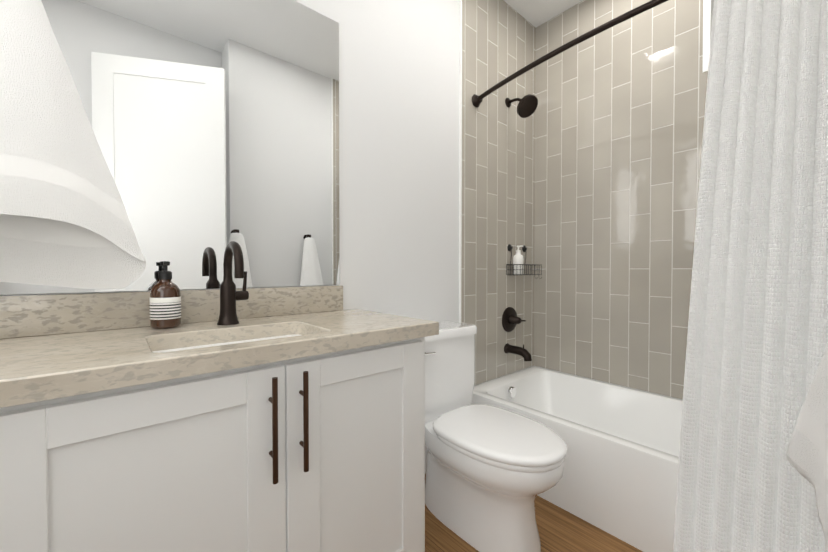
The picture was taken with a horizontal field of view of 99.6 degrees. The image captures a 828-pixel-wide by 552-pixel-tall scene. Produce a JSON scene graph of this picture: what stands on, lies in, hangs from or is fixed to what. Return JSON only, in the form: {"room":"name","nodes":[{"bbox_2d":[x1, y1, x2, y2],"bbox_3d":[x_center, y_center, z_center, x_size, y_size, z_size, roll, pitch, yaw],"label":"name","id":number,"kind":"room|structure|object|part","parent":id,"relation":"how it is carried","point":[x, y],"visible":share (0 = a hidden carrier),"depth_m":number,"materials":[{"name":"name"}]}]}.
{"room":"bathroom","nodes":[
{"label":"bathroom","id":0,"kind":"room"},
{"bbox_2d":[0,0,532,473],"bbox_3d":[-0.312,-0.341,1.558,3.240,2.750,0.120,-1,1,-41],"label":"wall","id":1,"kind":"structure","parent":0,"point":[398,156],"depth_m":1.68,"materials":[{"name":"white paint"}]},
{"bbox_2d":[0,0,145,288],"bbox_3d":[-1.014,-0.400,0.786,0.647,0.879,0.137,-1,1,-41],"label":"towel","id":2,"kind":"object","parent":1,"relation":"attached to","point":[64,220],"visible":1,"depth_m":0.87,"materials":[{"name":"white fabric"}]},
{"bbox_2d":[0,0,339,294],"bbox_3d":[-0.672,-0.504,1.162,0.940,1.092,0.005,-1,1,-41],"label":"mirror","id":3,"kind":"object","parent":1,"relation":"attached to","point":[214,125],"visible":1,"depth_m":1.17,"materials":[{"name":"white mirror"}]},
{"bbox_2d":[0,285,342,338],"bbox_3d":[-0.824,0.099,1.033,1.370,0.104,0.020,-1,1,-41],"label":"backsplash","id":4,"kind":"structure","parent":1,"relation":"attached to","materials":[{"name":"stone"}]},
{"bbox_2d":[502,307,525,331],"bbox_3d":[0.646,0.283,2.240,0.164,0.164,0.083,-1,1,-41],"label":"shower valve","id":5,"kind":"object","parent":1,"relation":"attached to","point":[510,319],"visible":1,"depth_m":2.24,"materials":[{"name":"black metal"}]},
{"bbox_2d":[506,244,541,278],"bbox_3d":[0.726,-0.093,2.273,0.253,0.226,0.128,-1,1,-41],"label":"shower caddy","id":6,"kind":"object","parent":1,"relation":"attached to","point":[518,264],"visible":1,"depth_m":2.23,"materials":[{"name":"black metal"}]},
{"bbox_2d":[513,245,523,273],"bbox_3d":[0.669,-0.103,2.239,0.064,0.185,0.066,-1,1,-41],"label":"bottle","id":7,"kind":"object","parent":6,"relation":"on","point":[518,258],"depth_m":2.21,"materials":[{"name":"white plastic"}]},
{"bbox_2d":[425,474,642,551],"bbox_3d":[0.293,1.095,0.875,3.240,0.100,1.980,-1,1,-41],"label":"floor","id":8,"kind":"structure","parent":0,"point":[560,529],"depth_m":1.39,"materials":[{"name":"wood"}]},
{"bbox_2d":[0,329,438,551],"bbox_3d":[-0.630,0.621,0.870,1.400,0.848,0.531,-1,1,-41],"label":"bathroom vanity","id":9,"kind":"object","parent":8,"relation":"on","point":[227,416],"depth_m":0.77,"materials":[{"name":"white paint"}]},
{"bbox_2d":[0,309,438,396],"bbox_3d":[-0.634,0.175,0.874,1.450,0.042,0.512,-1,1,-41],"label":"countertop","id":10,"kind":"structure","parent":9,"relation":"on","point":[29,362],"depth_m":0.81,"materials":[{"name":"beige stone"}]},
{"bbox_2d":[150,261,180,328],"bbox_3d":[-0.730,0.054,1.028,0.076,0.195,0.078,-1,1,-41],"label":"soap bottle","id":11,"kind":"object","parent":10,"relation":"on","point":[165,303],"visible":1,"depth_m":1.00,"materials":[{"name":"orange glass"}]},
{"bbox_2d":[148,329,307,352],"bbox_3d":[-0.457,0.255,0.939,0.470,0.144,0.317,-1,1,-41],"label":"sink","id":12,"kind":"object","parent":10,"relation":"in","point":[163,345],"depth_m":1.01,"materials":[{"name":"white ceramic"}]},
{"bbox_2d":[212,241,251,324],"bbox_3d":[-0.538,0.023,1.066,0.090,0.256,0.176,-1,1,-41],"label":"faucet","id":13,"kind":"object","parent":10,"relation":"on","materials":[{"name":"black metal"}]},
{"bbox_2d":[425,321,566,551],"bbox_3d":[0.259,0.643,1.477,0.464,0.785,0.752,-1,1,-41],"label":"toilet","id":14,"kind":"object","parent":8,"relation":"on","point":[492,472],"visible":0.92,"depth_m":1.35,"materials":[{"name":"white ceramic"}]},
{"bbox_3d":[0.083,0.446,1.678,0.464,0.398,0.212,-1,1,-41],"label":"tank","id":15,"kind":"part","parent":14,"relation":"part of","materials":[{"name":"white ceramic"}]},
{"bbox_3d":[0.339,0.616,1.383,0.394,0.025,0.507,-1,1,-41],"label":"lid","id":16,"kind":"part","parent":14,"relation":"part of","materials":[{"name":"white ceramic"}]},
{"bbox_3d":[0.342,0.640,1.380,0.386,0.019,0.487,-1,1,-41],"label":"seat","id":17,"kind":"part","parent":14,"relation":"part of","materials":[{"name":"white ceramic"}]},
{"bbox_2d":[471,366,682,551],"bbox_3d":[1.057,0.842,1.669,0.758,0.380,1.520,-1,1,-41],"label":"bathtub","id":18,"kind":"object","parent":8,"relation":"on","point":[619,479],"visible":0.54,"depth_m":1.53,"materials":[{"name":"white ceramic"}]},
{"bbox_2d":[504,0,582,27],"bbox_3d":[0.293,-1.755,0.830,3.240,0.100,1.980,-1,1,-41],"label":"ceiling","id":19,"kind":"structure","parent":0,"point":[535,13],"depth_m":2.26,"materials":[{"name":"white paint"}]},
{"bbox_2d":[461,0,702,398],"bbox_3d":[1.050,-0.343,1.644,0.780,2.750,1.524,-1,1,-41],"label":"wall","id":20,"kind":"structure","parent":0,"point":[581,183],"depth_m":2.10,"materials":[{"name":"tile"}]},
{"bbox_2d":[459,0,461,322],"bbox_3d":[0.260,-0.348,1.961,0.008,2.750,0.013,-1,1,-41],"label":"trim","id":21,"kind":"structure","parent":20,"relation":"attached to","point":[460,133],"depth_m":1.95,"materials":[{"name":"white"}]},
{"bbox_2d":[504,343,531,360],"bbox_3d":[0.657,0.473,2.192,0.066,0.099,0.175,-1,1,-41],"label":"tub spout","id":22,"kind":"object","parent":20,"relation":"attached to","point":[524,353],"visible":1,"depth_m":2.17,"materials":[{"name":"black metal"}]},
{"bbox_2d":[505,94,537,117],"bbox_3d":[0.660,-1.056,2.156,0.134,0.159,0.196,-1,1,-41],"label":"shower head","id":23,"kind":"object","parent":20,"relation":"attached to","point":[527,105],"visible":1,"depth_m":2.12},
{"bbox_2d":[472,0,827,551],"bbox_3d":[0.804,-0.035,1.438,0.272,2.011,1.499,-1,1,-41],"label":"shower curtain","id":24,"kind":"object","parent":20,"relation":"attached to","point":[757,337],"visible":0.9,"depth_m":1.06,"materials":[{"name":"white fabric"}]},
{"bbox_2d":[534,366,682,399],"bbox_3d":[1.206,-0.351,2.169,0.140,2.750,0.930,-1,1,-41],"label":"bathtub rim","id":25,"kind":"structure","parent":0,"point":[611,383],"depth_m":2.09,"materials":[{"name":"white ceramic"}]},
{"bbox_3d":[1.672,0.008,1.632,0.140,2.050,0.500,-1,1,-41],"label":"wall","id":26,"kind":"structure","parent":0,"visible":0},
{"bbox_2d":[702,71,707,139],"bbox_3d":[1.614,-0.184,1.579,0.012,1.666,0.500,-1,1,-41],"label":"wall tile","id":27,"kind":"structure","parent":26,"relation":"attached to","point":[705,78],"depth_m":1.75,"materials":[{"name":"beige tile"}]},
{"bbox_2d":[703,0,713,71],"bbox_3d":[1.658,-1.212,1.601,0.136,0.390,0.500,-1,1,-41],"label":"window","id":28,"kind":"structure","parent":26,"relation":"in","point":[708,6],"depth_m":1.74,"materials":[{"name":"white"}]},
{"bbox_3d":[1.324,-0.329,0.796,1.750,2.750,0.120,-1,1,-41],"label":"wall","id":29,"kind":"structure","parent":0,"visible":0},
{"bbox_2d":[786,343,827,551],"bbox_3d":[0.983,0.139,0.753,0.302,0.906,0.245,-1,1,-41],"label":"towel","id":30,"kind":"object","parent":29,"relation":"attached to","point":[807,453],"visible":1,"depth_m":0.80,"materials":[{"name":"white fabric"}]}
]}

